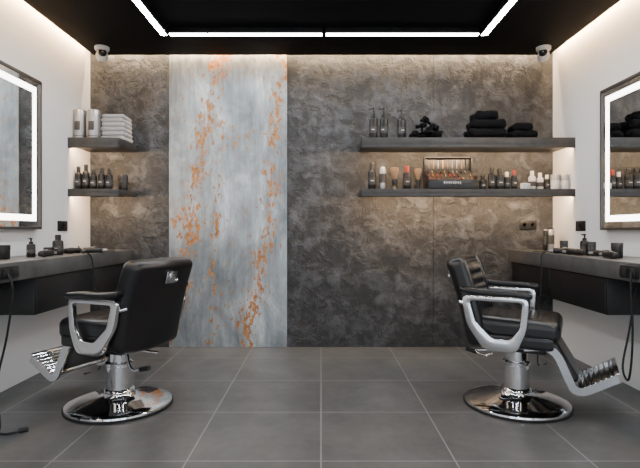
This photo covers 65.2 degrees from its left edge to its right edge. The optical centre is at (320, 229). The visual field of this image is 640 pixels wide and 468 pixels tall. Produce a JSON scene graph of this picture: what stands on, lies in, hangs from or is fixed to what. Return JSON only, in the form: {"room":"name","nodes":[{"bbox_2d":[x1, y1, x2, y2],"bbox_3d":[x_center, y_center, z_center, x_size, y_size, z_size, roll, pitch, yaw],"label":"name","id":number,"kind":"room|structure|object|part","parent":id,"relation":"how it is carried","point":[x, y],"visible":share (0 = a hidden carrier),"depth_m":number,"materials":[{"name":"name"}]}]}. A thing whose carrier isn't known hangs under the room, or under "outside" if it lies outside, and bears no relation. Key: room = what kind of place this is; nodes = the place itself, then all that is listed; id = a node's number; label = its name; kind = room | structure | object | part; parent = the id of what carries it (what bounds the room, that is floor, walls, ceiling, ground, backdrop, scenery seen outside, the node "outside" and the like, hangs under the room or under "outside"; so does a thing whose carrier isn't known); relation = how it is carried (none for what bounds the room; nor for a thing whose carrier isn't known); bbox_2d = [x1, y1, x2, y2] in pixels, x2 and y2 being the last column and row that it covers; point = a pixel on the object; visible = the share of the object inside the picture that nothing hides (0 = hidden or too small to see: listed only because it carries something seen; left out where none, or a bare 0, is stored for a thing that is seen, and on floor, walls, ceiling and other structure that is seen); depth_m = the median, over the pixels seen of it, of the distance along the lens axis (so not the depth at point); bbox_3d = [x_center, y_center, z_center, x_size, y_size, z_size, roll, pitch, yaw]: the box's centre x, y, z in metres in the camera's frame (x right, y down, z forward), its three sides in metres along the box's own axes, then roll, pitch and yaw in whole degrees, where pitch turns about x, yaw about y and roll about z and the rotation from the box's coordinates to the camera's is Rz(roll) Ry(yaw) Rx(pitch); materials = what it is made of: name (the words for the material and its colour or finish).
{"room":"salon","nodes":[
{"label":"salon","id":0,"kind":"room"},
{"bbox_2d":[0,0,89,391],"bbox_3d":[-2.230,-0.390,1.600,0.120,2.980,6.400,0,0,0],"label":"wall","id":1,"kind":"structure","parent":0,"point":[30,43],"depth_m":3.98,"materials":[{"name":"white paint"}]},
{"bbox_2d":[0,60,41,228],"bbox_3d":[-2.144,-0.565,3.225,0.049,1.120,1.150,0,0,0],"label":"backlit mirror","id":2,"kind":"object","parent":1,"relation":"attached to","point":[20,92],"visible":1,"depth_m":3.54,"materials":[{"name":"grey mirror"}]},
{"bbox_2d":[57,221,67,230],"bbox_3d":[-2.163,-0.034,4.190,0.013,0.085,0.150,0,0,0],"label":"wall socket","id":3,"kind":"object","parent":1,"relation":"attached to","point":[61,225],"visible":1,"depth_m":4.18,"materials":[{"name":"black plastic"}]},
{"bbox_2d":[0,347,639,467],"bbox_3d":[0.005,1.150,1.350,4.550,0.100,6.900,0,0,0],"label":"floor","id":4,"kind":"structure","parent":0,"point":[231,407],"depth_m":2.90,"materials":[{"name":"tile"}]},
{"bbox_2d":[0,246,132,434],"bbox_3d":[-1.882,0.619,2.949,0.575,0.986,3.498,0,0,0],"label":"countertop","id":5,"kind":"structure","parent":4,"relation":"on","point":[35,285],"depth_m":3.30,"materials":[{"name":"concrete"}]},
{"bbox_2d":[0,245,10,259],"bbox_3d":[-2.003,0.140,3.150,0.082,0.090,0.082,0,0,0],"label":"jar","id":6,"kind":"object","parent":5,"relation":"on","point":[4,249],"visible":0.98,"depth_m":3.12,"materials":[{"name":"black plastic"}]},
{"bbox_2d":[0,265,18,279],"bbox_3d":[-1.760,0.240,2.830,0.016,0.070,0.170,0,0,0],"label":"socket","id":7,"kind":"object","parent":5,"relation":"attached to","point":[7,272],"depth_m":2.82,"materials":[{"name":"black plastic"}]},
{"bbox_3d":[-1.709,0.670,2.734,0.216,0.865,0.104,0,0,26],"label":"power cord","id":8,"kind":"part","parent":5,"relation":"part of","materials":[{"name":"black rubber"}]},
{"bbox_2d":[26,238,35,256],"bbox_3d":[-1.984,0.119,3.420,0.056,0.130,0.056,0,0,-15],"label":"pump bottle","id":9,"kind":"object","parent":5,"relation":"on","point":[30,248],"visible":0.99,"depth_m":3.40,"materials":[{"name":"black"}]},
{"bbox_2d":[38,250,56,256],"bbox_3d":[-1.883,0.159,3.445,0.048,0.050,0.189,0,0,-2],"label":"hair clipper","id":10,"kind":"object","parent":5,"relation":"on","point":[44,253],"visible":1,"depth_m":3.39,"materials":[{"name":"black plastic"}]},
{"bbox_2d":[43,247,54,250],"bbox_3d":[-1.969,0.154,3.620,0.072,0.060,0.071,0,0,0],"label":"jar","id":11,"kind":"object","parent":5,"relation":"on","point":[44,248],"visible":0.48,"depth_m":3.59,"materials":[{"name":"black plastic"}]},
{"bbox_2d":[52,235,63,254],"bbox_3d":[-1.957,0.110,3.719,0.077,0.150,0.078,0,0,0],"label":"bottle","id":12,"kind":"object","parent":5,"relation":"on","point":[57,243],"visible":0.78,"depth_m":3.69,"materials":[{"name":"black"}]},
{"bbox_2d":[0,250,132,282],"bbox_3d":[-1.968,0.240,2.949,0.401,0.110,3.498,0,0,0],"label":"countertop","id":13,"kind":"structure","parent":5,"relation":"on","point":[29,267],"depth_m":3.43,"materials":[{"name":"concrete"}]},
{"bbox_2d":[64,247,85,253],"bbox_3d":[-1.916,0.159,3.888,0.048,0.050,0.189,0,0,21],"label":"hair clipper","id":14,"kind":"object","parent":5,"relation":"on","point":[71,250],"visible":0.91,"depth_m":3.85,"materials":[{"name":"black plastic"}]},
{"bbox_3d":[-1.803,0.619,3.921,0.154,0.986,0.246,0,0,-35],"label":"power cord","id":15,"kind":"part","parent":5,"relation":"part of","materials":[{"name":"black rubber"}]},
{"bbox_2d":[82,247,107,252],"bbox_3d":[-1.810,0.159,4.008,0.189,0.050,0.048,0,0,-17],"label":"hair clipper","id":16,"kind":"object","parent":5,"relation":"on","point":[88,249],"visible":0.94,"depth_m":3.99,"materials":[{"name":"black plastic"}]},
{"bbox_2d":[29,256,192,424],"bbox_3d":[-1.324,0.633,3.165,0.984,0.934,0.649,0,0,23],"label":"barber chair","id":17,"kind":"object","parent":4,"relation":"on","point":[145,312],"visible":1,"depth_m":2.95,"materials":[{"name":"black leather"}]},
{"bbox_2d":[59,309,109,337],"bbox_3d":[-1.270,0.583,3.142,0.510,0.144,0.490,0,0,23],"label":"seat cushion","id":18,"kind":"object","parent":17,"relation":"on","point":[92,324],"depth_m":2.95,"materials":[{"name":"black leather"}]},
{"bbox_3d":[-1.260,0.676,3.138,0.460,0.118,0.600,0,0,23],"label":"seat frame","id":19,"kind":"part","parent":17,"relation":"part of","materials":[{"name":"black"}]},
{"bbox_3d":[-1.270,0.553,2.854,0.403,0.323,0.074,0,0,23],"label":"arm frame","id":20,"kind":"part","parent":17,"relation":"part of","materials":[{"name":"silver metal"}]},
{"bbox_3d":[-1.096,0.780,3.052,0.288,0.125,0.207,0,0,23],"label":"pump lever","id":21,"kind":"part","parent":17,"relation":"part of","materials":[{"name":"silver metal"}]},
{"bbox_3d":[-1.006,0.442,3.030,0.270,0.553,0.530,0,0,23],"label":"backrest","id":22,"kind":"part","parent":17,"relation":"part of","materials":[{"name":"black leather"}]},
{"bbox_3d":[-1.063,0.553,3.342,0.403,0.323,0.074,0,0,23],"label":"arm frame","id":23,"kind":"part","parent":17,"relation":"part of","materials":[{"name":"silver metal"}]},
{"bbox_2d":[446,254,620,422],"bbox_3d":[1.292,0.633,3.131,0.984,0.934,0.649,0,0,27],"label":"barber chair","id":24,"kind":"object","parent":4,"relation":"on","point":[516,333],"visible":1,"depth_m":3.00,"materials":[{"name":"black leather"}]},
{"bbox_3d":[0.984,0.442,3.288,0.270,0.553,0.530,0,0,27],"label":"backrest","id":25,"kind":"part","parent":24,"relation":"part of","materials":[{"name":"black leather"}]},
{"bbox_3d":[1.073,0.780,3.260,0.288,0.125,0.207,0,0,27],"label":"pump lever","id":26,"kind":"part","parent":24,"relation":"part of","materials":[{"name":"silver metal"}]},
{"bbox_3d":[1.020,0.553,2.972,0.403,0.323,0.074,0,0,27],"label":"arm frame","id":27,"kind":"part","parent":24,"relation":"part of","materials":[{"name":"silver metal"}]},
{"bbox_3d":[1.260,0.553,3.445,0.403,0.323,0.074,0,0,27],"label":"arm frame","id":28,"kind":"part","parent":24,"relation":"part of","materials":[{"name":"silver metal"}]},
{"bbox_3d":[1.230,0.676,3.162,0.460,0.118,0.600,0,0,27],"label":"seat frame","id":29,"kind":"part","parent":24,"relation":"part of","materials":[{"name":"black"}]},
{"bbox_2d":[482,306,562,343],"bbox_3d":[1.240,0.583,3.158,0.510,0.144,0.490,0,0,27],"label":"seat cushion","id":30,"kind":"object","parent":24,"relation":"on","point":[543,327],"depth_m":2.96,"materials":[{"name":"black leather"}]},
{"bbox_2d":[509,250,639,380],"bbox_3d":[1.954,0.640,2.949,0.450,0.943,3.498,0,0,0],"label":"countertop","id":31,"kind":"structure","parent":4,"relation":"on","point":[607,286],"depth_m":3.36,"materials":[{"name":"concrete"}]},
{"bbox_3d":[1.792,0.640,4.033,0.174,0.943,0.075,0,0,-35],"label":"power cord","id":32,"kind":"part","parent":31,"relation":"part of","materials":[{"name":"black rubber"}]},
{"bbox_2d":[543,229,547,250],"bbox_3d":[2.025,0.089,4.500,0.044,0.190,0.044,0,0,0],"label":"spray can","id":33,"kind":"object","parent":31,"relation":"on","point":[545,232],"visible":0.88,"depth_m":4.48,"materials":[{"name":"black"}]},
{"bbox_2d":[548,228,553,249],"bbox_3d":[2.047,0.085,4.450,0.057,0.200,0.057,0,0,0],"label":"spray can","id":34,"kind":"object","parent":31,"relation":"on","point":[550,230],"visible":0.84,"depth_m":4.43,"materials":[{"name":"silver metal"}]},
{"bbox_2d":[548,247,573,253],"bbox_3d":[1.849,0.159,3.849,0.189,0.050,0.048,0,0,31],"label":"hair clipper","id":35,"kind":"object","parent":31,"relation":"on","point":[554,250],"visible":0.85,"depth_m":3.84,"materials":[{"name":"black plastic"}]},
{"bbox_2d":[560,240,567,247],"bbox_3d":[1.944,0.135,4.000,0.062,0.100,0.061,0,0,0],"label":"jar","id":36,"kind":"object","parent":31,"relation":"on","point":[563,243],"visible":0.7,"depth_m":3.98,"materials":[{"name":"black"}]},
{"bbox_2d":[561,248,585,255],"bbox_3d":[1.839,0.159,3.639,0.048,0.050,0.189,0,0,-19],"label":"hair clipper","id":37,"kind":"object","parent":31,"relation":"on","point":[574,251],"visible":1,"depth_m":3.61,"materials":[{"name":"black plastic"}]},
{"bbox_2d":[580,234,588,254],"bbox_3d":[1.960,0.107,3.720,0.060,0.155,0.060,0,0,20],"label":"pump bottle","id":38,"kind":"object","parent":31,"relation":"on","point":[584,240],"visible":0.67,"depth_m":3.70,"materials":[{"name":"black"}]},
{"bbox_2d":[586,242,595,255],"bbox_3d":[1.944,0.135,3.600,0.066,0.100,0.065,0,0,0],"label":"jar","id":39,"kind":"object","parent":31,"relation":"on","point":[590,246],"visible":0.91,"depth_m":3.57,"materials":[{"name":"black"}]},
{"bbox_2d":[588,250,610,255],"bbox_3d":[1.931,0.159,3.436,0.048,0.050,0.189,0,0,-25],"label":"hair clipper","id":40,"kind":"object","parent":31,"relation":"on","point":[595,252],"visible":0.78,"depth_m":3.45,"materials":[{"name":"black plastic"}]},
{"bbox_2d":[599,251,618,258],"bbox_3d":[1.867,0.159,3.244,0.048,0.050,0.189,0,0,4],"label":"hair clipper","id":41,"kind":"object","parent":31,"relation":"on","point":[613,255],"visible":1,"depth_m":3.19,"materials":[{"name":"black plastic"}]},
{"bbox_2d":[611,243,622,257],"bbox_3d":[1.954,0.135,3.300,0.072,0.100,0.071,0,0,0],"label":"jar","id":42,"kind":"object","parent":31,"relation":"on","point":[615,247],"visible":0.82,"depth_m":3.27,"materials":[{"name":"black plastic"}]},
{"bbox_2d":[620,265,638,278],"bbox_3d":[1.760,0.240,2.860,0.016,0.070,0.170,0,0,0],"label":"socket","id":43,"kind":"object","parent":31,"relation":"attached to","point":[626,271],"depth_m":2.85,"materials":[{"name":"black plastic"}]},
{"bbox_3d":[1.795,0.552,2.917,0.076,0.631,0.272,0,0,38],"label":"power cord","id":44,"kind":"part","parent":31,"relation":"part of","materials":[{"name":"black rubber"}]},
{"bbox_2d":[90,53,552,346],"bbox_3d":[0.005,-0.390,4.750,4.350,2.980,0.100,0,0,0],"label":"wall","id":45,"kind":"structure","parent":0,"point":[362,271],"depth_m":4.70,"materials":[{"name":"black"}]},
{"bbox_2d":[68,137,135,151],"bbox_3d":[-1.952,-0.749,4.489,0.434,0.088,0.419,0,0,0],"label":"wall shelf","id":46,"kind":"object","parent":45,"relation":"attached to","point":[90,144],"visible":1,"depth_m":4.28,"materials":[{"name":"wood"}]},
{"bbox_2d":[73,109,86,136],"bbox_3d":[-2.121,-0.923,4.399,0.108,0.259,0.109,0,0,0],"label":"tin","id":47,"kind":"object","parent":46,"relation":"on","point":[79,115],"visible":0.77,"depth_m":4.36,"materials":[{"name":"silver metal"}]},
{"bbox_2d":[87,109,100,136],"bbox_3d":[-1.998,-0.923,4.399,0.108,0.259,0.109,0,0,0],"label":"tin","id":48,"kind":"object","parent":46,"relation":"on","point":[93,115],"visible":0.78,"depth_m":4.36,"materials":[{"name":"silver metal"}]},
{"bbox_2d":[101,114,132,142],"bbox_3d":[-1.852,-0.913,4.539,0.225,0.239,0.230,0,0,0],"label":"towels","id":49,"kind":"object","parent":46,"relation":"on","point":[114,125],"visible":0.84,"depth_m":4.44,"materials":[{"name":"grey fabric"}]},
{"bbox_2d":[68,189,135,196],"bbox_3d":[-1.952,-0.320,4.489,0.434,0.066,0.419,0,0,0],"label":"wall shelf","id":50,"kind":"object","parent":45,"relation":"attached to","point":[71,192],"visible":1,"depth_m":4.28,"materials":[{"name":"wood"}]},
{"bbox_2d":[75,166,81,188],"bbox_3d":[-2.129,-0.456,4.389,0.061,0.204,0.062,0,0,0],"label":"bottle","id":51,"kind":"object","parent":50,"relation":"on","point":[78,175],"visible":0.91,"depth_m":4.37,"materials":[{"name":"black"}]},
{"bbox_2d":[82,164,89,188],"bbox_3d":[-2.063,-0.464,4.389,0.061,0.222,0.062,0,0,0],"label":"bottle","id":52,"kind":"object","parent":50,"relation":"on","point":[85,175],"visible":0.88,"depth_m":4.37,"materials":[{"name":"black"}]},
{"bbox_2d":[90,169,96,188],"bbox_3d":[-1.998,-0.442,4.389,0.061,0.177,0.062,0,0,0],"label":"bottle","id":53,"kind":"object","parent":50,"relation":"on","point":[93,178],"visible":0.91,"depth_m":4.37,"materials":[{"name":"black"}]},
{"bbox_2d":[98,167,104,188],"bbox_3d":[-1.927,-0.451,4.389,0.061,0.195,0.062,0,0,0],"label":"bottle","id":54,"kind":"object","parent":50,"relation":"on","point":[101,176],"visible":0.89,"depth_m":4.37,"materials":[{"name":"black"}]},
{"bbox_2d":[105,168,112,188],"bbox_3d":[-1.861,-0.447,4.389,0.061,0.186,0.062,0,0,0],"label":"bottle","id":55,"kind":"object","parent":50,"relation":"on","point":[108,178],"visible":0.91,"depth_m":4.37,"materials":[{"name":"black"}]},
{"bbox_2d":[118,174,127,190],"bbox_3d":[-1.798,-0.427,4.540,0.086,0.146,0.086,0,0,0],"label":"jar","id":56,"kind":"object","parent":50,"relation":"on","point":[122,179],"visible":0.81,"depth_m":4.50,"materials":[{"name":"black"}]},
{"bbox_2d":[169,55,286,346],"bbox_3d":[-0.872,-0.341,4.694,1.104,2.878,0.012,0,0,0],"label":"wall panel","id":57,"kind":"object","parent":45,"relation":"attached to","point":[228,113],"visible":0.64,"depth_m":4.69,"materials":[{"name":"grey metal"}]},
{"bbox_2d":[358,137,574,151],"bbox_3d":[1.265,-0.749,4.489,1.828,0.088,0.419,0,0,0],"label":"wall shelf","id":58,"kind":"object","parent":45,"relation":"attached to","point":[367,144],"visible":1,"depth_m":4.28,"materials":[{"name":"wood"}]},
{"bbox_2d":[369,108,377,136],"bbox_3d":[0.464,-0.936,4.420,0.076,0.286,0.076,0,0,-33],"label":"pump bottle","id":59,"kind":"object","parent":58,"relation":"on","point":[373,122],"visible":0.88,"depth_m":4.39,"materials":[{"name":"black"}]},
{"bbox_2d":[379,108,387,136],"bbox_3d":[0.557,-0.936,4.420,0.076,0.286,0.076,0,0,-21],"label":"pump bottle","id":60,"kind":"object","parent":58,"relation":"on","point":[383,121],"visible":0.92,"depth_m":4.39,"materials":[{"name":"black"}]},
{"bbox_2d":[397,110,405,136],"bbox_3d":[0.712,-0.927,4.420,0.076,0.268,0.076,0,0,35],"label":"pump bottle","id":61,"kind":"object","parent":58,"relation":"on","point":[401,123],"visible":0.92,"depth_m":4.39,"materials":[{"name":"black"}]},
{"bbox_2d":[409,116,442,136],"bbox_3d":[0.924,-0.902,4.417,0.296,0.208,0.165,0,0,0],"label":"cloths","id":62,"kind":"object","parent":58,"relation":"on","point":[432,130],"visible":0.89,"depth_m":4.38,"materials":[{"name":"black fabric"}]},
{"bbox_2d":[463,110,506,136],"bbox_3d":[1.453,-0.917,4.418,0.356,0.247,0.247,0,0,0],"label":"towels","id":63,"kind":"object","parent":58,"relation":"on","point":[482,123],"visible":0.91,"depth_m":4.32,"materials":[{"name":"black fabric"}]},
{"bbox_2d":[506,123,537,136],"bbox_3d":[1.772,-0.867,4.419,0.257,0.146,0.216,0,0,0],"label":"towels","id":64,"kind":"object","parent":58,"relation":"on","point":[517,129],"visible":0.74,"depth_m":4.33,"materials":[{"name":"black fabric"}]},
{"bbox_2d":[358,189,574,196],"bbox_3d":[1.265,-0.320,4.489,1.828,0.066,0.419,0,0,0],"label":"wall shelf","id":65,"kind":"object","parent":45,"relation":"attached to","point":[363,192],"visible":1,"depth_m":4.28,"materials":[{"name":"wood"}]},
{"bbox_2d":[368,163,375,188],"bbox_3d":[0.451,-0.473,4.419,0.073,0.239,0.074,0,0,0],"label":"bottle","id":66,"kind":"object","parent":65,"relation":"on","point":[371,173],"visible":0.88,"depth_m":4.39,"materials":[{"name":"black"}]},
{"bbox_2d":[379,167,385,188],"bbox_3d":[0.544,-0.456,4.420,0.061,0.204,0.061,0,0,0],"label":"bottle","id":67,"kind":"object","parent":65,"relation":"on","point":[382,171],"visible":0.84,"depth_m":4.39,"materials":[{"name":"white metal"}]},
{"bbox_2d":[390,167,398,188],"bbox_3d":[0.650,-0.456,4.420,0.082,0.204,0.081,0,0,0],"label":"brush","id":68,"kind":"object","parent":65,"relation":"on","point":[394,171],"visible":0.89,"depth_m":4.40,"materials":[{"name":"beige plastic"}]},
{"bbox_2d":[403,166,410,188],"bbox_3d":[0.760,-0.460,4.419,0.073,0.213,0.074,0,0,0],"label":"bottle","id":69,"kind":"object","parent":65,"relation":"on","point":[406,175],"visible":0.86,"depth_m":4.39,"materials":[{"name":"black"}]},
{"bbox_2d":[414,168,421,188],"bbox_3d":[0.858,-0.451,4.420,0.071,0.195,0.070,0,0,0],"label":"brush","id":70,"kind":"object","parent":65,"relation":"on","point":[417,171],"visible":0.88,"depth_m":4.40,"materials":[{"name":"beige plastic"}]},
{"bbox_2d":[423,157,477,188],"bbox_3d":[1.140,-0.503,4.418,0.430,0.300,0.204,0,0,0],"label":"tool case","id":71,"kind":"object","parent":65,"relation":"on","point":[438,172],"visible":0.95,"depth_m":4.46,"materials":[{"name":"black plastic"}]},
{"bbox_2d":[479,176,486,188],"bbox_3d":[1.432,-0.416,4.427,0.067,0.124,0.068,0,0,0],"label":"bottle","id":72,"kind":"object","parent":65,"relation":"on","point":[482,183],"visible":0.91,"depth_m":4.40,"materials":[{"name":"black"}]},
{"bbox_2d":[488,168,495,188],"bbox_3d":[1.503,-0.451,4.403,0.065,0.195,0.066,0,0,0],"label":"bottle","id":73,"kind":"object","parent":65,"relation":"on","point":[491,177],"visible":0.91,"depth_m":4.38,"materials":[{"name":"black"}]},
{"bbox_2d":[496,168,503,188],"bbox_3d":[1.573,-0.447,4.402,0.069,0.186,0.070,0,0,0],"label":"bottle","id":74,"kind":"object","parent":65,"relation":"on","point":[499,177],"visible":0.8,"depth_m":4.38,"materials":[{"name":"black"}]},
{"bbox_2d":[504,172,509,188],"bbox_3d":[1.644,-0.433,4.427,0.061,0.160,0.062,0,0,0],"label":"bottle","id":75,"kind":"object","parent":65,"relation":"on","point":[506,178],"visible":0.83,"depth_m":4.40,"materials":[{"name":"black"}]},
{"bbox_2d":[511,170,517,188],"bbox_3d":[1.706,-0.442,4.416,0.057,0.177,0.058,0,0,0],"label":"bottle","id":76,"kind":"object","parent":65,"relation":"on","point":[514,179],"visible":0.88,"depth_m":4.40,"materials":[{"name":"black"}]},
{"bbox_2d":[520,183,529,188],"bbox_3d":[1.786,-0.380,4.370,0.082,0.054,0.082,0,0,0],"label":"jar","id":77,"kind":"object","parent":65,"relation":"on","point":[522,185],"visible":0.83,"depth_m":4.34,"materials":[{"name":"grey plastic"}]},
{"bbox_2d":[528,171,535,188],"bbox_3d":[1.865,-0.438,4.420,0.061,0.169,0.061,0,0,0],"label":"bottle","id":78,"kind":"object","parent":65,"relation":"on","point":[532,179],"visible":0.74,"depth_m":4.40,"materials":[{"name":"white plastic"}]},
{"bbox_2d":[537,173,542,188],"bbox_3d":[1.936,-0.429,4.420,0.057,0.151,0.057,0,0,0],"label":"bottle","id":79,"kind":"object","parent":65,"relation":"on","point":[539,179],"visible":0.84,"depth_m":4.40,"materials":[{"name":"white plastic"}]},
{"bbox_2d":[544,175,549,188],"bbox_3d":[1.998,-0.420,4.419,0.053,0.133,0.054,0,0,0],"label":"bottle","id":80,"kind":"object","parent":65,"relation":"on","point":[546,180],"visible":0.84,"depth_m":4.40,"materials":[{"name":"black"}]},
{"bbox_2d":[550,174,559,188],"bbox_3d":[2.054,-0.420,4.390,0.074,0.133,0.073,0,0,0],"label":"jar","id":81,"kind":"object","parent":65,"relation":"on","point":[554,178],"visible":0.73,"depth_m":4.36,"materials":[{"name":"white plastic"}]},
{"bbox_2d":[560,174,568,188],"bbox_3d":[2.134,-0.420,4.390,0.074,0.133,0.073,0,0,0],"label":"jar","id":82,"kind":"object","parent":65,"relation":"on","point":[564,178],"visible":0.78,"depth_m":4.36,"materials":[{"name":"grey plastic"}]},
{"bbox_2d":[520,220,536,229],"bbox_3d":[1.946,-0.047,4.694,0.155,0.085,0.013,0,0,0],"label":"wall socket","id":83,"kind":"object","parent":45,"relation":"attached to","point":[524,224],"visible":1,"depth_m":4.69,"materials":[{"name":"black plastic"}]},
{"bbox_2d":[23,0,619,54],"bbox_3d":[0.005,-1.642,1.510,4.210,0.050,6.220,0,0,0],"label":"ceiling panel","id":84,"kind":"object","parent":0,"point":[119,25],"visible":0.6,"depth_m":3.88,"materials":[{"name":"black"}]},
{"bbox_2d":[94,45,109,61],"bbox_3d":[-1.936,-1.552,4.419,0.124,0.130,0.125,0,0,0],"label":"security camera","id":85,"kind":"object","parent":84,"relation":"attached to","point":[102,50],"visible":1,"depth_m":4.38,"materials":[{"name":"grey plastic"}]},
{"bbox_2d":[132,0,516,35],"bbox_3d":[0.025,-1.591,2.170,2.628,0.050,3.740,0,0,0],"label":"ceiling light","id":86,"kind":"object","parent":84,"relation":"attached to","point":[142,5],"visible":1,"depth_m":3.98,"materials":[{"name":"glowing white plastic diffuser"}]},
{"bbox_2d":[536,45,550,61],"bbox_3d":[1.967,-1.552,4.419,0.124,0.130,0.125,0,0,0],"label":"security camera","id":87,"kind":"object","parent":84,"relation":"attached to","point":[543,55],"visible":1,"depth_m":4.38,"materials":[{"name":"grey plastic"}]},
{"bbox_2d":[553,0,639,390],"bbox_3d":[2.240,-0.390,1.600,0.120,2.980,6.400,0,0,0],"label":"wall","id":88,"kind":"structure","parent":0,"point":[606,52],"depth_m":4.06,"materials":[{"name":"white paint"}]},
{"bbox_2d":[576,221,585,230],"bbox_3d":[2.174,-0.034,4.190,0.013,0.085,0.150,0,0,0],"label":"wall socket","id":89,"kind":"object","parent":88,"relation":"attached to","point":[580,225],"visible":1,"depth_m":4.17,"materials":[{"name":"black plastic"}]},
{"bbox_2d":[600,71,639,229],"bbox_3d":[2.155,-0.530,3.245,0.049,1.060,1.150,0,0,0],"label":"backlit mirror","id":90,"kind":"object","parent":88,"relation":"attached to","point":[620,101],"visible":1,"depth_m":3.57,"materials":[{"name":"grey mirror"}]}
]}

